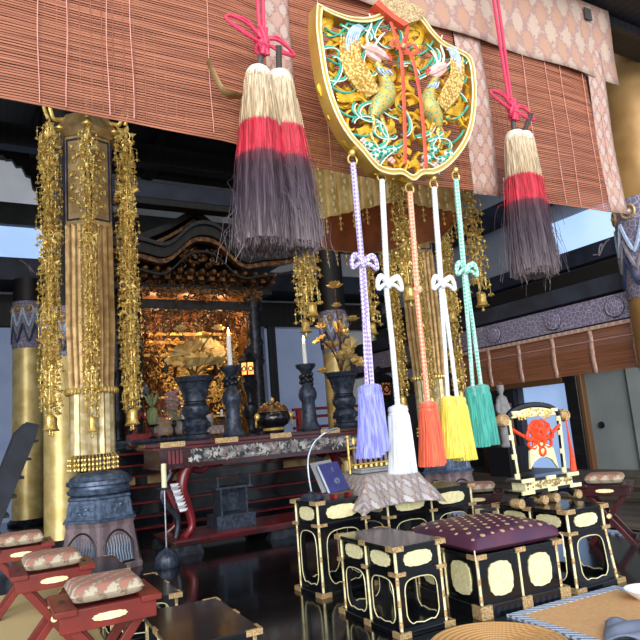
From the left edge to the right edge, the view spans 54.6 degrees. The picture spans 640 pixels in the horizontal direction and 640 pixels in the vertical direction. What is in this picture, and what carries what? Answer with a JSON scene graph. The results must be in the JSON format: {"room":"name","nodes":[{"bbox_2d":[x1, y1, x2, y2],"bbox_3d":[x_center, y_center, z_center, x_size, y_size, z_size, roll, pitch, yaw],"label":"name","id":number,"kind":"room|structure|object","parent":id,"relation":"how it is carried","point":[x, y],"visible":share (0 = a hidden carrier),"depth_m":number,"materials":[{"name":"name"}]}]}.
{"room":"house of worship","nodes":[
{"label":"house of worship","id":0,"kind":"room"},
{"bbox_2d":[43,327,318,502],"bbox_3d":[-2.139,1.537,10.629,5.200,2.900,0.080,1,-11,-30],"label":"wall","id":1,"kind":"structure","parent":0,"point":[262,328],"depth_m":11.40,"materials":[{"name":"grey paint"}]},
{"bbox_2d":[0,328,11,522],"bbox_3d":[-5.075,1.510,8.915,1.460,2.840,0.050,1,-11,-30],"label":"door","id":2,"kind":"structure","parent":1,"relation":"in","point":[5,333],"depth_m":9.21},
{"bbox_2d":[264,326,279,402],"bbox_3d":[-0.820,1.540,11.264,0.160,2.900,0.140,1,-11,-30],"label":"trim","id":3,"kind":"structure","parent":1,"relation":"attached to","point":[271,336],"depth_m":11.33,"materials":[{"name":"black wood"}]},
{"bbox_2d":[264,329,328,433],"bbox_3d":[-0.287,1.254,11.630,1.500,2.200,0.050,1,-11,-30],"label":"window","id":4,"kind":"structure","parent":1,"relation":"in","point":[289,342],"depth_m":11.58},
{"bbox_2d":[0,160,377,420],"bbox_3d":[-2.683,0.036,10.822,9.400,6.000,0.100,1,-11,-30],"label":"wall","id":5,"kind":"structure","parent":0,"point":[347,271],"depth_m":12.03,"materials":[{"name":"white paint"}]},
{"bbox_2d":[0,160,37,204],"bbox_3d":[-5.167,-2.180,9.793,3.400,0.740,0.050,1,-11,-30],"label":"window","id":6,"kind":"structure","parent":5,"relation":"in","point":[15,187],"depth_m":9.93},
{"bbox_2d":[0,226,42,258],"bbox_3d":[-5.083,-1.138,9.615,3.400,0.700,0.050,1,-11,-30],"label":"window","id":7,"kind":"structure","parent":5,"relation":"in","point":[18,242],"depth_m":9.80,"materials":[{"name":"glass"}]},
{"bbox_2d":[3,156,42,207],"bbox_3d":[-5.477,-2.402,9.536,3.000,1.200,0.100,1,-11,-30],"label":"trim","id":8,"kind":"structure","parent":5,"relation":"attached to","point":[30,171],"depth_m":9.94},
{"bbox_2d":[29,0,82,164],"bbox_3d":[-2.797,-3.331,6.861,0.200,0.260,7.600,1,-11,-30],"label":"trim","id":9,"kind":"structure","parent":5,"relation":"attached to","point":[38,122],"depth_m":8.79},
{"bbox_2d":[0,150,236,188],"bbox_3d":[-2.914,-2.695,11.107,9.200,0.300,0.200,1,-11,-30],"label":"trim","id":10,"kind":"structure","parent":5,"relation":"attached to","point":[161,175],"depth_m":11.22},
{"bbox_2d":[112,177,236,206],"bbox_3d":[-1.554,-1.625,8.370,3.300,0.220,0.260,1,-11,-30],"label":"trim","id":11,"kind":"structure","parent":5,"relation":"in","point":[149,189],"depth_m":8.08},
{"bbox_2d":[113,194,236,217],"bbox_3d":[-1.517,-1.477,8.301,3.300,0.090,0.200,1,-11,-30],"label":"trim","id":12,"kind":"structure","parent":11,"relation":"attached to","point":[141,202],"depth_m":8.07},
{"bbox_2d":[0,201,377,254],"bbox_3d":[-2.828,-1.624,10.924,9.200,0.360,0.160,1,-11,-30],"label":"trim","id":13,"kind":"structure","parent":5,"relation":"attached to","point":[12,214],"depth_m":9.85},
{"bbox_2d":[0,294,382,329],"bbox_3d":[-2.726,-0.104,10.698,9.200,0.500,0.120,1,-11,-30],"label":"trim","id":14,"kind":"structure","parent":5,"relation":"attached to","point":[272,314],"depth_m":11.76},
{"bbox_2d":[141,26,248,180],"bbox_3d":[-1.231,-3.305,7.748,0.200,0.260,7.600,1,-11,-30],"label":"trim","id":15,"kind":"structure","parent":5,"relation":"attached to","point":[166,138],"depth_m":9.67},
{"bbox_2d":[0,257,398,303],"bbox_3d":[-2.598,-0.638,10.489,9.200,0.340,0.800,1,-11,-30],"label":"trim","id":16,"kind":"structure","parent":5,"relation":"attached to","point":[11,268],"depth_m":11.13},
{"bbox_2d":[291,1,493,338],"bbox_3d":[0.336,-1.991,4.785,1.519,4.129,1.342,2,-12,-35],"label":"canopy","id":17,"kind":"object","parent":5,"relation":"hanging from","point":[334,188],"visible":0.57,"depth_m":4.23,"materials":[{"name":"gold metal"}]},
{"bbox_2d":[309,142,463,254],"bbox_3d":[0.426,-0.861,4.589,1.093,0.430,1.218,-4,-10,-6],"label":"curtain","id":18,"kind":"object","parent":17,"relation":"hanging from","point":[334,188],"depth_m":4.28,"materials":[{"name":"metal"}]},
{"bbox_2d":[0,0,517,157],"bbox_3d":[-1.067,-3.567,8.075,9.400,0.100,8.000,1,-11,-30],"label":"ceiling","id":19,"kind":"structure","parent":0,"point":[10,112],"depth_m":9.76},
{"bbox_2d":[0,472,639,639],"bbox_3d":[0.454,1.922,5.229,10.000,0.114,13.200,1,-11,-30],"label":"floor","id":20,"kind":"structure","parent":0,"point":[256,576],"depth_m":4.21,"materials":[{"name":"black paint"}]},
{"bbox_2d":[0,422,38,533],"bbox_3d":[-3.435,1.787,6.732,0.670,1.300,0.520,1,-11,-30],"label":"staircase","id":21,"kind":"structure","parent":20,"relation":"on","point":[22,440],"depth_m":6.61,"materials":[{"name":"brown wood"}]},
{"bbox_2d":[7,277,43,526],"bbox_3d":[-4.154,1.113,8.812,0.520,3.440,0.520,1,-11,-30],"label":"pillar","id":22,"kind":"structure","parent":20,"relation":"on","point":[28,507],"depth_m":8.68,"materials":[{"name":"gold metal"}]},
{"bbox_2d":[0,587,102,639],"bbox_3d":[-1.474,1.551,2.454,1.400,0.012,4.100,1,-11,-30],"label":"mat","id":23,"kind":"object","parent":20,"relation":"on","point":[21,618],"visible":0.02,"depth_m":3.65,"materials":[{"name":"wicker"}]},
{"bbox_2d":[0,529,54,618],"bbox_3d":[-1.859,1.582,3.844,0.375,0.511,0.310,1,-11,-28],"label":"folding stool","id":24,"kind":"object","parent":23,"relation":"on","point":[13,545],"visible":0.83,"depth_m":3.77,"materials":[{"name":"red paint"}]},
{"bbox_2d":[8,546,95,639],"bbox_3d":[-1.317,1.402,3.045,0.375,0.511,0.310,1,-11,-28],"label":"folding stool","id":25,"kind":"object","parent":23,"relation":"on","point":[48,568],"visible":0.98,"depth_m":2.96,"materials":[{"name":"red paint"}]},
{"bbox_2d":[47,569,161,639],"bbox_3d":[-0.823,1.245,2.365,0.375,0.511,0.310,1,-11,-28],"label":"folding stool","id":26,"kind":"object","parent":23,"relation":"on","point":[118,597],"visible":1,"depth_m":2.31,"materials":[{"name":"red paint"}]},
{"bbox_2d":[41,69,80,548],"bbox_3d":[-2.869,-0.273,6.858,0.468,5.300,0.468,1,-11,-30],"label":"pillar","id":27,"kind":"structure","parent":20,"relation":"on","point":[56,449],"depth_m":6.44,"materials":[{"name":"gold metal"}]},
{"bbox_2d":[57,554,129,592],"bbox_3d":[-1.525,1.752,4.162,0.388,0.204,0.638,1,-11,-28],"label":"desk","id":28,"kind":"object","parent":20,"relation":"on","point":[110,562],"visible":0.14,"depth_m":4.19,"materials":[{"name":"black wood"}]},
{"bbox_2d":[63,470,141,567],"bbox_3d":[-1.845,1.663,5.206,0.644,0.778,0.744,-1,-10,-19],"label":"stand","id":29,"kind":"object","parent":20,"relation":"on","point":[98,522],"visible":0.87,"depth_m":5.01,"materials":[{"name":"blue metal"}]},
{"bbox_2d":[72,539,92,557],"bbox_3d":[-1.885,1.837,4.887,0.210,0.204,0.044,-6,-10,11],"label":"grille","id":30,"kind":"object","parent":29,"relation":"attached to","point":[84,546],"depth_m":4.90,"materials":[{"name":"silver metal"}]},
{"bbox_2d":[34,3,143,472],"bbox_3d":[-2.111,-0.887,5.669,0.889,4.413,0.885,-1,-10,-20],"label":"banner","id":31,"kind":"object","parent":29,"relation":"on","point":[88,142],"visible":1,"depth_m":5.37,"materials":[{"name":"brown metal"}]},
{"bbox_2d":[107,534,131,560],"bbox_3d":[-1.611,1.831,4.981,0.044,0.204,0.210,-13,-13,40],"label":"grille","id":32,"kind":"object","parent":29,"relation":"attached to","point":[120,545],"depth_m":4.99,"materials":[{"name":"silver metal"}]},
{"bbox_2d":[97,572,182,639],"bbox_3d":[-1.026,1.586,3.428,0.388,0.204,0.638,1,-11,-28],"label":"desk","id":33,"kind":"object","parent":20,"relation":"on","point":[170,594],"visible":0.21,"depth_m":3.29,"materials":[{"name":"black wood"}]},
{"bbox_2d":[155,463,179,568],"bbox_3d":[-1.246,1.565,4.994,0.194,0.805,0.194,1,-11,-30],"label":"candle stand","id":34,"kind":"object","parent":20,"relation":"on","point":[167,558],"visible":1,"depth_m":4.91,"materials":[{"name":"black metal"}]},
{"bbox_2d":[142,597,262,639],"bbox_3d":[-0.538,1.428,2.733,0.388,0.204,0.638,0,-11,-27],"label":"desk","id":35,"kind":"object","parent":20,"relation":"on","point":[209,618],"visible":0.98,"depth_m":2.70,"materials":[{"name":"black wood"}]},
{"bbox_2d":[80,447,352,539],"bbox_3d":[-1.520,2.043,8.061,3.120,0.942,2.700,1,-11,-30],"label":"platform","id":36,"kind":"object","parent":20,"relation":"on","point":[276,481],"visible":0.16,"depth_m":6.92,"materials":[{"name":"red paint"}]},
{"bbox_2d":[115,436,182,447],"bbox_3d":[-1.966,1.333,6.719,1.050,0.068,0.300,1,-11,-30],"label":"shelf","id":37,"kind":"object","parent":36,"relation":"on","point":[119,444],"visible":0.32,"depth_m":6.64,"materials":[{"name":"red wood"}]},
{"bbox_2d":[126,411,157,440],"bbox_3d":[-1.957,1.158,6.809,0.300,0.305,0.200,1,-11,-30],"label":"stand","id":38,"kind":"object","parent":37,"relation":"on","point":[133,436],"visible":0.65,"depth_m":6.74,"materials":[{"name":"paint"}]},
{"bbox_2d":[143,392,158,438],"bbox_3d":[-1.832,1.038,6.797,0.135,0.515,0.155,-7,-10,16],"label":"offering","id":39,"kind":"object","parent":38,"relation":"on","point":[152,413],"visible":1,"depth_m":6.75,"materials":[{"name":"green plant"}]},
{"bbox_2d":[164,389,183,436],"bbox_3d":[-1.639,1.045,6.945,0.259,0.521,0.332,1,-11,-30],"label":"flowers","id":40,"kind":"object","parent":37,"relation":"on","point":[172,406],"visible":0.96,"depth_m":6.90,"materials":[{"name":"pink plant"}]},
{"bbox_2d":[154,412,213,435],"bbox_3d":[-1.567,1.197,7.176,0.722,0.230,0.046,1,-11,-30],"label":"draped cloth","id":41,"kind":"object","parent":36,"relation":"on","point":[164,427],"visible":0.41,"depth_m":7.06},
{"bbox_2d":[112,213,295,441],"bbox_3d":[-1.926,0.121,8.833,2.640,3.160,2.200,1,-11,-30],"label":"shrine","id":42,"kind":"object","parent":36,"relation":"on","point":[183,250],"visible":0.63,"depth_m":8.52,"materials":[{"name":"black wood"}]},
{"bbox_2d":[194,327,211,351],"bbox_3d":[-1.638,0.071,8.653,0.273,0.748,0.258,1,-11,-30],"label":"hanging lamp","id":43,"kind":"object","parent":42,"relation":"attached to","point":[201,335],"depth_m":8.56,"materials":[{"name":"gold metal"}]},
{"bbox_2d":[238,345,260,435],"bbox_3d":[-0.934,0.928,8.192,0.288,1.200,0.249,1,-11,-30],"label":"lantern","id":44,"kind":"object","parent":36,"relation":"on","point":[247,361],"visible":0.93,"depth_m":8.13,"materials":[{"name":"brown metal"}]},
{"bbox_2d":[126,424,387,556],"bbox_3d":[-0.511,1.609,6.170,2.722,0.997,0.711,1,-11,-30],"label":"altar table","id":45,"kind":"object","parent":20,"relation":"on","point":[184,457],"visible":0.73,"depth_m":5.73,"materials":[{"name":"red paint"}]},
{"bbox_2d":[170,483,187,511],"bbox_3d":[-1.192,1.498,5.232,0.142,0.238,0.032,1,-11,-30],"label":"fan","id":46,"kind":"object","parent":45,"relation":"attached to","point":[180,504],"visible":1,"depth_m":5.23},
{"bbox_2d":[174,375,213,440],"bbox_3d":[-1.200,0.850,5.972,0.380,0.600,0.380,1,-11,-30],"label":"bronze vase","id":47,"kind":"object","parent":45,"relation":"on","point":[193,388],"visible":1,"depth_m":5.87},
{"bbox_2d":[164,324,225,375],"bbox_3d":[-1.188,0.342,6.040,0.637,0.623,0.437,1,-11,-30],"label":"arrangement","id":48,"kind":"object","parent":47,"relation":"in","point":[183,356],"visible":0.93,"depth_m":5.98,"materials":[{"name":"metal"}]},
{"bbox_2d":[206,473,255,530],"bbox_3d":[-0.859,1.727,5.929,0.386,0.477,0.286,1,-11,-30],"label":"stand","id":49,"kind":"object","parent":45,"relation":"on","point":[228,497],"visible":1,"depth_m":5.87,"materials":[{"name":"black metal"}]},
{"bbox_2d":[206,483,252,490],"bbox_3d":[-0.869,1.598,5.951,0.370,0.020,0.269,1,-11,-30],"label":"tray","id":50,"kind":"object","parent":49,"relation":"on","point":[243,486],"depth_m":5.90,"materials":[{"name":"blue metal"}]},
{"bbox_2d":[219,365,245,437],"bbox_3d":[-0.875,0.806,6.167,0.240,0.700,0.240,1,-11,-30],"label":"candlestick","id":51,"kind":"object","parent":45,"relation":"on","point":[231,397],"visible":0.99,"depth_m":6.10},
{"bbox_2d":[254,397,292,433],"bbox_3d":[-0.469,0.967,6.310,0.369,0.369,0.350,-6,-10,7],"label":"incense burner","id":52,"kind":"object","parent":45,"relation":"on","point":[272,416],"visible":0.99,"depth_m":6.19,"materials":[{"name":"black paint"}]},
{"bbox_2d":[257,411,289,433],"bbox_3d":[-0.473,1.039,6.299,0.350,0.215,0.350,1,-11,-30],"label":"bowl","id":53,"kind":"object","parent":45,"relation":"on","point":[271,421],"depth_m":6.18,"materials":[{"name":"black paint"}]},
{"bbox_2d":[295,363,320,430],"bbox_3d":[-0.130,0.819,6.589,0.240,0.700,0.240,1,-11,-30],"label":"candlestick","id":54,"kind":"object","parent":45,"relation":"on","point":[307,394],"visible":0.99,"depth_m":6.52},
{"bbox_2d":[325,370,358,427],"bbox_3d":[0.263,0.874,6.801,0.380,0.600,0.380,1,-11,-30],"label":"bronze vase","id":55,"kind":"object","parent":45,"relation":"on","point":[342,382],"visible":1,"depth_m":6.70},
{"bbox_2d":[312,280,363,373],"bbox_3d":[0.216,0.115,6.905,0.689,1.138,0.350,1,-11,-30],"label":"arrangement","id":56,"kind":"object","parent":55,"relation":"on","point":[349,344],"visible":0.98,"depth_m":6.91,"materials":[{"name":"metal"}]},
{"bbox_2d":[315,249,352,473],"bbox_3d":[0.178,-0.164,8.923,0.494,5.300,0.494,1,-11,-30],"label":"pillar","id":57,"kind":"structure","parent":20,"relation":"on","point":[327,313],"depth_m":8.76,"materials":[{"name":"black wood"}]},
{"bbox_2d":[290,494,378,598],"bbox_3d":[0.081,1.406,3.934,0.418,0.554,0.328,2,-12,-32],"label":"table","id":58,"kind":"object","parent":20,"relation":"on","point":[325,516],"visible":0.73,"depth_m":3.83,"materials":[{"name":"black wood"}]},
{"bbox_2d":[300,427,337,500],"bbox_3d":[-0.011,0.920,3.987,0.278,0.437,0.150,1,-11,-30],"label":"desk lamp","id":59,"kind":"object","parent":58,"relation":"on","point":[311,496],"visible":1,"depth_m":3.92,"materials":[{"name":"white metal"}]},
{"bbox_2d":[316,461,349,495],"bbox_3d":[0.082,1.015,3.981,0.165,0.199,0.125,3,-12,-37],"label":"book","id":60,"kind":"object","parent":58,"relation":"on","point":[332,477],"visible":0.98,"depth_m":3.96,"materials":[{"name":"blue paper"}]},
{"bbox_2d":[292,401,408,430],"bbox_3d":[0.584,2.018,9.969,2.200,1.302,0.070,1,-11,-30],"label":"railing","id":61,"kind":"object","parent":20,"relation":"on","point":[298,417],"visible":0.24,"depth_m":9.55,"materials":[{"name":"paint"}]},
{"bbox_2d":[364,366,394,465],"bbox_3d":[0.852,1.478,8.248,0.500,1.740,0.500,1,-11,-30],"label":"lantern","id":62,"kind":"object","parent":20,"relation":"on","point":[380,378],"visible":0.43,"depth_m":8.21,"materials":[{"name":"brown metal"}]},
{"bbox_2d":[334,526,455,639],"bbox_3d":[0.365,1.335,3.222,0.328,0.409,0.588,1,-11,-28],"label":"table","id":63,"kind":"object","parent":20,"relation":"on","point":[398,557],"visible":1,"depth_m":3.08,"materials":[{"name":"black wood"}]},
{"bbox_2d":[366,481,476,530],"bbox_3d":[0.689,1.439,4.321,0.778,0.524,0.398,1,-11,-28],"label":"table","id":64,"kind":"object","parent":20,"relation":"on","point":[458,495],"visible":0.38,"depth_m":4.22,"materials":[{"name":"black wood"}]},
{"bbox_2d":[322,470,446,516],"bbox_3d":[0.406,1.141,4.200,0.720,0.232,0.564,1,-11,-31],"label":"cloth","id":65,"kind":"object","parent":64,"relation":"on","point":[374,490],"visible":0.64,"depth_m":4.02,"materials":[{"name":"white fabric"}]},
{"bbox_2d":[345,435,387,473],"bbox_3d":[0.356,0.898,4.225,0.408,0.254,0.200,1,-11,-30],"label":"stand","id":66,"kind":"object","parent":65,"relation":"on","point":[381,467],"visible":0.48,"depth_m":4.14,"materials":[{"name":"gold metal"}]},
{"bbox_2d":[422,458,478,505],"bbox_3d":[1.457,1.718,7.076,0.644,0.778,0.744,-6,-10,10],"label":"stand","id":67,"kind":"object","parent":20,"relation":"on","point":[453,471],"visible":0.27,"depth_m":6.84,"materials":[{"name":"blue metal"}]},
{"bbox_2d":[379,234,467,436],"bbox_3d":[1.156,-0.835,7.507,0.889,4.413,0.885,-6,-10,9],"label":"banner","id":68,"kind":"object","parent":67,"relation":"on","point":[429,303],"visible":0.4,"depth_m":7.12,"materials":[{"name":"gold metal"}]},
{"bbox_2d":[465,481,503,513],"bbox_3d":[1.226,1.500,4.731,0.375,0.511,0.310,-8,-10,17],"label":"folding stool","id":69,"kind":"object","parent":20,"relation":"on","point":[483,492],"visible":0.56,"depth_m":4.63,"materials":[{"name":"red paint"}]},
{"bbox_2d":[417,538,571,620],"bbox_3d":[0.925,1.384,3.460,0.598,0.304,0.618,0,-11,-25],"label":"dais","id":70,"kind":"object","parent":20,"relation":"on","point":[525,576],"visible":0.73,"depth_m":3.21,"materials":[{"name":"black wood"}]},
{"bbox_2d":[411,513,564,574],"bbox_3d":[0.912,1.224,3.487,0.598,0.202,0.620,0,-11,-25],"label":"square cushion","id":71,"kind":"object","parent":70,"relation":"on","point":[478,532],"visible":0.96,"depth_m":3.29,"materials":[{"name":"purple fabric"}]},
{"bbox_2d":[431,622,567,639],"bbox_3d":[0.767,1.402,2.663,0.609,0.022,0.609,-13,-13,41],"label":"mat","id":72,"kind":"object","parent":20,"relation":"on","point":[480,630],"visible":1,"depth_m":2.80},
{"bbox_2d":[483,403,516,470],"bbox_3d":[2.712,1.825,9.362,0.400,1.100,0.320,1,-11,-30],"label":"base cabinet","id":73,"kind":"object","parent":20,"relation":"on","point":[485,450],"visible":0.19,"depth_m":9.30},
{"bbox_2d":[491,497,625,594],"bbox_3d":[1.397,1.327,3.735,0.394,0.434,0.644,1,-11,-28],"label":"table","id":74,"kind":"object","parent":20,"relation":"on","point":[576,520],"visible":0.56,"depth_m":3.52,"materials":[{"name":"black wood"}]},
{"bbox_2d":[496,402,581,508],"bbox_3d":[1.357,0.820,3.850,0.608,0.618,0.153,1,-11,-28],"label":"stand","id":75,"kind":"object","parent":74,"relation":"on","point":[556,482],"visible":1,"depth_m":3.79,"materials":[{"name":"black paint"}]},
{"bbox_2d":[512,419,560,456],"bbox_3d":[1.359,0.735,3.848,0.421,0.241,0.043,1,-11,-28],"label":"cord","id":76,"kind":"object","parent":75,"relation":"attached to","point":[539,432],"visible":1,"depth_m":3.83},
{"bbox_2d":[528,442,558,468],"bbox_3d":[1.374,0.840,3.824,0.235,0.170,0.024,1,-11,-28],"label":"plate","id":77,"kind":"object","parent":76,"relation":"hanging from","point":[534,455],"visible":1,"depth_m":3.82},
{"bbox_2d":[507,585,639,639],"bbox_3d":[1.405,1.409,2.978,0.780,0.012,0.600,0,-11,-26],"label":"mat","id":78,"kind":"object","parent":20,"relation":"on","point":[584,616],"visible":0.96,"depth_m":3.01,"materials":[{"name":"beige fabric"}]},
{"bbox_2d":[604,617,639,639],"bbox_3d":[1.320,1.328,2.664,0.185,0.036,0.263,-9,-11,25],"label":"folded cloth","id":79,"kind":"object","parent":78,"relation":"on","point":[615,627],"visible":1,"depth_m":2.66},
{"bbox_2d":[576,472,639,546],"bbox_3d":[2.118,1.381,4.539,0.375,0.511,0.310,-10,-11,28],"label":"folding stool","id":80,"kind":"object","parent":20,"relation":"on","point":[595,484],"visible":0.94,"depth_m":4.46,"materials":[{"name":"red paint"}]},
{"bbox_2d":[606,53,639,370],"bbox_3d":[2.868,-0.975,5.455,0.676,5.300,0.676,1,-11,-30],"label":"pillar","id":81,"kind":"structure","parent":20,"relation":"on","point":[623,99],"depth_m":5.36,"materials":[{"name":"gold metal"}]},
{"bbox_2d":[353,272,624,356],"bbox_3d":[1.499,0.128,7.739,0.200,0.160,5.400,1,-11,-30],"label":"trim","id":82,"kind":"structure","parent":81,"relation":"attached to","point":[611,284],"depth_m":6.28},
{"bbox_2d":[350,292,629,373],"bbox_3d":[1.516,0.344,7.701,0.200,0.225,5.400,1,-11,-30],"label":"trim","id":83,"kind":"structure","parent":81,"relation":"attached to","point":[591,312],"depth_m":6.31,"materials":[{"name":"fabric"}]},
{"bbox_2d":[356,317,630,378],"bbox_3d":[1.545,0.482,7.688,0.160,0.060,5.400,1,-11,-30],"label":"trim","id":84,"kind":"structure","parent":83,"relation":"attached to","point":[409,366],"depth_m":6.78,"materials":[{"name":"wood"}]},
{"bbox_2d":[448,318,638,391],"bbox_3d":[2.100,0.441,6.514,0.022,0.434,2.690,1,-11,-30],"label":"bamboo blind","id":85,"kind":"object","parent":83,"relation":"hanging from","point":[489,351],"visible":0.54,"depth_m":6.10,"materials":[{"name":"wood"}]},
{"bbox_2d":[388,296,622,363],"bbox_3d":[1.801,0.196,6.970,0.030,0.190,3.570,1,-11,-30],"label":"trim","id":86,"kind":"structure","parent":81,"relation":"attached to","point":[614,305],"depth_m":6.06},
{"bbox_2d":[391,386,524,471],"bbox_3d":[2.220,1.918,11.040,0.100,1.600,3.500,1,-11,-30],"label":"wall","id":87,"kind":"structure","parent":0,"point":[512,394],"depth_m":10.23,"materials":[{"name":"black wood"}]},
{"bbox_2d":[475,375,563,391],"bbox_3d":[3.006,1.004,9.637,0.100,0.140,1.900,1,-11,-30],"label":"trim","id":88,"kind":"structure","parent":87,"relation":"attached to","point":[560,380],"depth_m":9.25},
{"bbox_2d":[423,467,639,501],"bbox_3d":[3.258,1.964,7.522,1.660,0.120,5.600,1,-11,-30],"label":"trim","id":89,"kind":"structure","parent":87,"relation":"attached to","point":[479,473],"depth_m":8.00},
{"bbox_2d":[487,382,530,476],"bbox_3d":[2.673,1.606,8.930,0.400,1.430,0.400,1,-11,-30],"label":"statue","id":90,"kind":"object","parent":89,"relation":"on","point":[500,460],"visible":0.67,"depth_m":8.79,"materials":[{"name":"stone"}]},
{"bbox_2d":[523,383,574,467],"bbox_3d":[3.414,1.585,9.064,0.060,1.360,0.900,1,-11,-30],"label":"window","id":91,"kind":"structure","parent":87,"relation":"in","point":[555,394],"depth_m":9.04,"materials":[{"name":"glass"}]},
{"bbox_2d":[376,68,631,466],"bbox_3d":[3.831,-0.872,8.582,0.100,6.000,10.600,1,-11,-30],"label":"wall","id":92,"kind":"structure","parent":0,"point":[492,252],"depth_m":10.12,"materials":[{"name":"grey paint"}]},
{"bbox_2d":[0,67,461,164],"bbox_3d":[-1.516,-2.773,8.642,9.100,0.320,0.220,1,-11,-30],"label":"trim","id":93,"kind":"structure","parent":92,"relation":"attached to","point":[0,67],"depth_m":8.18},
{"bbox_2d":[216,0,337,276],"bbox_3d":[-0.257,-1.303,2.864,0.586,2.235,0.377,2,-12,-35],"label":"tassel","id":94,"kind":"object","parent":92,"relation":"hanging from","point":[275,212],"visible":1,"depth_m":2.67,"materials":[{"name":"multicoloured fabric"}]},
{"bbox_2d":[0,0,639,214],"bbox_3d":[0.099,-1.535,3.319,6.600,1.630,0.109,1,-11,-30],"label":"bamboo blind","id":95,"kind":"object","parent":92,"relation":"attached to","point":[562,35],"visible":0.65,"depth_m":3.16,"materials":[{"name":"brown wood"}]},
{"bbox_2d":[206,58,242,98],"bbox_3d":[-0.425,-1.099,2.836,0.173,0.183,0.084,1,-11,-30],"label":"hook","id":96,"kind":"object","parent":95,"relation":"attached to","point":[225,92],"visible":0.99,"depth_m":2.79,"materials":[{"name":"gold metal"}]},
{"bbox_2d":[370,160,602,277],"bbox_3d":[3.078,-1.751,9.633,0.200,0.340,8.000,1,-11,-30],"label":"window","id":97,"kind":"structure","parent":92,"relation":"attached to","point":[488,218],"depth_m":10.03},
{"bbox_2d":[375,236,616,327],"bbox_3d":[3.163,-0.690,9.451,0.180,0.240,8.000,1,-11,-30],"label":"trim","id":98,"kind":"structure","parent":92,"relation":"attached to","point":[583,256],"depth_m":8.82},
{"bbox_2d":[376,258,619,339],"bbox_3d":[3.201,-0.228,9.372,0.200,0.600,8.000,1,-11,-30],"label":"trim","id":99,"kind":"structure","parent":92,"relation":"attached to","point":[611,266],"depth_m":9.02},
{"bbox_2d":[392,340,634,395],"bbox_3d":[3.274,0.686,9.215,0.200,0.280,8.000,1,-11,-30],"label":"trim","id":100,"kind":"structure","parent":92,"relation":"attached to","point":[411,385],"depth_m":9.15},
{"bbox_2d":[489,0,569,289],"bbox_3d":[1.132,-1.261,3.663,0.362,2.267,0.525,-10,-11,29],"label":"tassel","id":101,"kind":"object","parent":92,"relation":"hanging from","point":[532,253],"visible":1,"depth_m":3.45,"materials":[{"name":"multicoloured fabric"}]},
{"bbox_2d":[563,372,589,468],"bbox_3d":[3.607,1.450,8.606,0.160,1.480,0.200,1,-11,-30],"label":"trim","id":102,"kind":"structure","parent":92,"relation":"attached to","point":[570,382],"depth_m":8.56,"materials":[{"name":"black wood"}]},
{"bbox_2d":[552,203,614,253],"bbox_3d":[3.778,-1.285,8.525,0.050,0.520,1.900,1,-11,-30],"label":"window","id":103,"kind":"structure","parent":92,"relation":"in","point":[589,226],"depth_m":8.65,"materials":[{"name":"glass"}]},
{"bbox_2d":[576,371,597,468],"bbox_3d":[3.666,1.424,8.481,0.120,1.480,0.070,1,-11,-30],"label":"trim","id":104,"kind":"structure","parent":92,"relation":"attached to","point":[581,385],"depth_m":8.45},
{"bbox_2d":[582,0,639,61],"bbox_3d":[1.174,-2.467,4.087,9.000,0.260,0.760,1,-11,-30],"label":"trim","id":105,"kind":"structure","parent":92,"relation":"attached to","point":[628,11],"depth_m":4.76,"materials":[{"name":"black wood"}]},
{"bbox_2d":[308,0,476,192],"bbox_3d":[0.377,-1.510,3.099,0.967,1.849,0.111,1,-11,-30],"label":"hanging ornament","id":106,"kind":"object","parent":105,"relation":"hanging from","point":[362,72],"visible":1,"depth_m":2.98,"materials":[{"name":"gold paint"}]},
{"bbox_2d":[350,162,389,458],"bbox_3d":[0.175,-0.068,2.702,0.180,1.308,0.115,4,-13,-43],"label":"cord tassel","id":107,"kind":"object","parent":106,"relation":"hanging from","point":[372,433],"visible":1,"depth_m":2.62,"materials":[{"name":"fabric"}]},
{"bbox_2d":[375,179,416,474],"bbox_3d":[0.305,-0.001,2.747,0.136,1.326,0.126,-9,-11,23],"label":"cord tassel","id":108,"kind":"object","parent":106,"relation":"hanging from","point":[401,453],"visible":1,"depth_m":2.66,"materials":[{"name":"fabric"}]},
{"bbox_2d":[407,191,446,466],"bbox_3d":[0.444,0.015,2.827,0.127,1.274,0.119,0,-11,-23],"label":"cord tassel","id":109,"kind":"object","parent":106,"relation":"hanging from","point":[431,452],"visible":1,"depth_m":2.73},
{"bbox_2d":[431,187,477,460],"bbox_3d":[0.576,-0.005,2.913,0.201,1.308,0.115,3,-12,-36],"label":"cord tassel","id":110,"kind":"object","parent":106,"relation":"hanging from","point":[459,444],"visible":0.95,"depth_m":2.83,"materials":[{"name":"fabric"}]},
{"bbox_2d":[453,178,499,447],"bbox_3d":[0.710,-0.059,3.003,0.179,1.320,0.120,1,-11,-30],"label":"cord tassel","id":111,"kind":"object","parent":106,"relation":"hanging from","point":[478,397],"visible":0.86,"depth_m":2.93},
{"bbox_2d":[584,365,639,469],"bbox_3d":[3.883,1.338,8.202,0.050,1.460,0.660,1,-11,-30],"label":"door","id":112,"kind":"structure","parent":92,"relation":"in","point":[616,447],"depth_m":8.19,"materials":[{"name":"grey paper"}]},
{"bbox_2d":[625,364,639,457],"bbox_3d":[4.267,1.178,7.448,0.050,1.460,1.060,1,-11,-30],"label":"door","id":113,"kind":"structure","parent":92,"relation":"in","point":[632,374],"depth_m":7.87,"materials":[{"name":"grey paper"}]},
{"bbox_3d":[-5.379,-0.580,5.962,0.100,6.000,6.000,1,-11,-30],"label":"wall","id":114,"kind":"structure","parent":0,"visible":0},
{"bbox_2d":[0,122,236,180],"bbox_3d":[-2.197,-2.513,9.837,9.100,0.320,0.220,1,-11,-30],"label":"trim","id":115,"kind":"structure","parent":114,"relation":"attached to","point":[13,137],"depth_m":9.58,"materials":[{"name":"wood"}]},
{"bbox_2d":[0,4,509,144],"bbox_3d":[-0.932,-2.995,7.617,9.100,0.320,0.220,1,-11,-30],"label":"trim","id":116,"kind":"structure","parent":114,"relation":"attached to","point":[9,4],"depth_m":7.01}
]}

